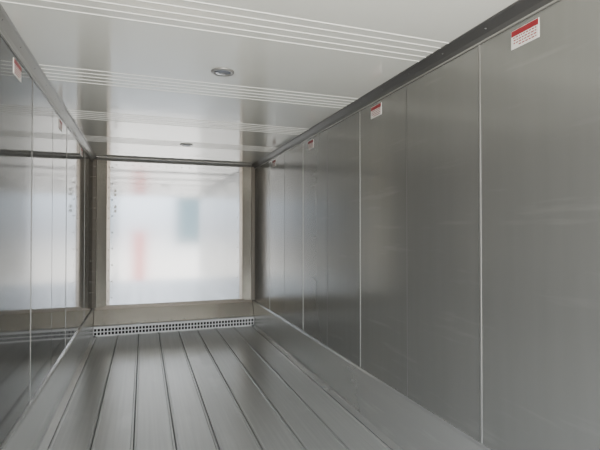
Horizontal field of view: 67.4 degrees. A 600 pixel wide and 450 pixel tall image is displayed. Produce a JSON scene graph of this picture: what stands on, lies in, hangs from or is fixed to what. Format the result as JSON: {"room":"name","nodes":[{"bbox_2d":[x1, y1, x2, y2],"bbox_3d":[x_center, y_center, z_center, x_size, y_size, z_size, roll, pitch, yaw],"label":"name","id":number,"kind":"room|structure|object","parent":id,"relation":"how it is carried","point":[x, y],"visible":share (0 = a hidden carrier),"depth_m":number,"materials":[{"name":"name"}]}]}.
{"room":"refrigerated container interior","nodes":[
{"label":"refrigerated container interior","id":0,"kind":"room"},
{"bbox_2d":[0,36,92,447],"bbox_3d":[-1.745,0.243,2.894,0.070,2.670,7.320,0,-1,-19],"label":"wall","id":1,"kind":"structure","parent":0,"point":[56,275],"depth_m":2.91,"materials":[{"name":"metal"}]},
{"bbox_2d":[13,57,20,81],"bbox_3d":[-1.555,-0.852,2.477,0.004,0.085,0.155,0,-1,-19],"label":"warning label","id":2,"kind":"object","parent":1,"relation":"attached to","point":[16,67],"visible":1,"depth_m":2.45,"materials":[{"name":"white paper"}]},
{"bbox_2d":[0,35,84,402],"bbox_3d":[-1.677,0.092,2.810,0.004,2.050,5.384,0,-1,-19],"label":"seams","id":3,"kind":"object","parent":1,"relation":"attached to","point":[0,35],"visible":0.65,"depth_m":2.82,"materials":[{"name":"grey metal"}]},
{"bbox_2d":[0,3,95,161],"bbox_3d":[-1.679,-0.953,2.896,0.045,0.078,7.250,0,-1,-19],"label":"trim","id":4,"kind":"structure","parent":1,"relation":"attached to","point":[9,33],"depth_m":2.82,"materials":[{"name":"silver metal"}]},
{"bbox_2d":[0,308,96,449],"bbox_3d":[-1.664,1.293,2.861,0.070,0.370,7.230,0,-1,-19],"label":"baseboard","id":5,"kind":"structure","parent":1,"relation":"attached to","point":[35,429],"depth_m":3.39,"materials":[{"name":"metal"}]},
{"bbox_2d":[59,118,61,131],"bbox_3d":[-2.006,-0.835,3.771,0.004,0.085,0.155,0,-1,-19],"label":"warning label","id":6,"kind":"object","parent":1,"relation":"attached to","point":[60,121],"visible":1,"depth_m":3.76,"materials":[{"name":"white paper"}]},
{"bbox_2d":[110,161,239,304],"bbox_3d":[-1.823,0.294,6.690,2.420,2.670,0.100,0,-1,-19],"label":"wall","id":7,"kind":"structure","parent":0,"point":[174,237],"depth_m":6.62,"materials":[{"name":"metal"}]},
{"bbox_2d":[92,159,112,307],"bbox_3d":[-2.750,0.118,6.279,0.256,2.050,0.130,0,-1,-19],"label":"strip","id":8,"kind":"object","parent":7,"relation":"attached to","point":[101,168],"visible":1,"depth_m":6.27,"materials":[{"name":"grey metal"}]},
{"bbox_2d":[94,299,252,325],"bbox_3d":[-1.786,1.262,6.573,2.230,0.260,0.180,0,-1,-19],"label":"board","id":9,"kind":"object","parent":7,"relation":"attached to","point":[227,308],"visible":0.98,"depth_m":6.53,"materials":[{"name":"metal"}]},
{"bbox_2d":[114,164,234,212],"bbox_3d":[-1.813,-0.516,6.643,1.718,0.689,0.015,0,-1,-19],"label":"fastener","id":10,"kind":"object","parent":7,"relation":"attached to","point":[116,164],"visible":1,"depth_m":6.36,"materials":[{"name":"silver metal"}]},
{"bbox_2d":[96,154,253,166],"bbox_3d":[-1.767,-0.922,6.547,2.278,0.042,0.296,0,-1,-19],"label":"trim","id":11,"kind":"structure","parent":7,"relation":"attached to","point":[103,157],"depth_m":6.55,"materials":[{"name":"silver metal"}]},
{"bbox_2d":[237,167,254,299],"bbox_3d":[-0.839,0.127,6.944,0.256,2.050,0.130,0,-1,-19],"label":"strip","id":12,"kind":"object","parent":7,"relation":"attached to","point":[247,174],"visible":1,"depth_m":6.94,"materials":[{"name":"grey metal"}]},
{"bbox_2d":[47,325,390,449],"bbox_3d":[-0.635,1.541,3.264,2.420,0.125,7.320,0,-1,-19],"label":"floor","id":13,"kind":"structure","parent":0,"point":[229,388],"depth_m":3.82,"materials":[{"name":"grey metal"}]},
{"bbox_2d":[93,316,253,335],"bbox_3d":[-1.783,1.456,6.560,2.230,0.142,0.161,0,-1,-19],"label":"floor vent","id":14,"kind":"object","parent":13,"relation":"in","point":[122,329],"visible":0.98,"depth_m":6.47,"materials":[{"name":"white metal"}]},
{"bbox_2d":[0,0,516,163],"bbox_3d":[-0.635,-1.036,3.298,2.420,0.100,7.320,0,-1,-19],"label":"ceiling","id":15,"kind":"structure","parent":0,"point":[59,38],"depth_m":2.72,"materials":[{"name":"white metal"}]},
{"bbox_2d":[211,67,233,76],"bbox_3d":[-0.500,-0.983,2.910,0.150,0.017,0.150,0,-1,-19],"label":"ceiling light","id":16,"kind":"object","parent":15,"relation":"in","point":[221,72],"depth_m":2.89,"materials":[{"name":"silver metal"}]},
{"bbox_2d":[0,0,448,151],"bbox_3d":[-0.448,-0.992,2.760,2.190,0.004,5.793,0,-1,-19],"label":"ribs","id":17,"kind":"object","parent":15,"relation":"attached to","point":[251,148],"depth_m":2.56,"materials":[{"name":"white metal"}]},
{"bbox_2d":[254,0,599,449],"bbox_3d":[0.474,0.254,3.667,0.070,2.670,7.320,0,-1,-19],"label":"wall","id":18,"kind":"structure","parent":0,"point":[355,221],"depth_m":2.36,"materials":[{"name":"metal"}]},
{"bbox_2d":[308,139,313,149],"bbox_3d":[0.111,-0.824,4.614,0.004,0.085,0.155,0,-1,-19],"label":"warning label","id":19,"kind":"object","parent":18,"relation":"attached to","point":[310,143],"visible":1,"depth_m":4.59,"materials":[{"name":"white paper"}]},
{"bbox_2d":[251,300,492,449],"bbox_3d":[0.423,1.303,3.588,0.070,0.370,7.230,0,-1,-19],"label":"baseboard","id":20,"kind":"structure","parent":18,"relation":"attached to","point":[400,422],"depth_m":3.42,"materials":[{"name":"metal"}]},
{"bbox_2d":[371,102,381,118],"bbox_3d":[0.561,-0.841,3.320,0.004,0.085,0.155,0,-1,-19],"label":"warning label","id":21,"kind":"object","parent":18,"relation":"attached to","point":[376,110],"visible":1,"depth_m":3.31,"materials":[{"name":"white paper"}]},
{"bbox_2d":[284,44,481,442],"bbox_3d":[0.475,0.102,3.559,0.004,2.050,5.386,0,-1,-19],"label":"seams","id":22,"kind":"object","parent":18,"relation":"attached to","point":[479,100],"visible":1,"depth_m":2.29,"materials":[{"name":"grey metal"}]},
{"bbox_2d":[252,0,558,168],"bbox_3d":[0.432,-0.943,3.631,0.045,0.078,7.250,0,-1,-19],"label":"trim","id":23,"kind":"structure","parent":18,"relation":"attached to","point":[520,10],"depth_m":2.63,"materials":[{"name":"grey metal"}]},
{"bbox_2d":[511,17,538,49],"bbox_3d":[1.012,-0.858,2.026,0.004,0.085,0.155,0,-1,-19],"label":"warning label","id":24,"kind":"object","parent":18,"relation":"attached to","point":[528,32],"visible":1,"depth_m":2.02,"materials":[{"name":"white paper"}]}
]}

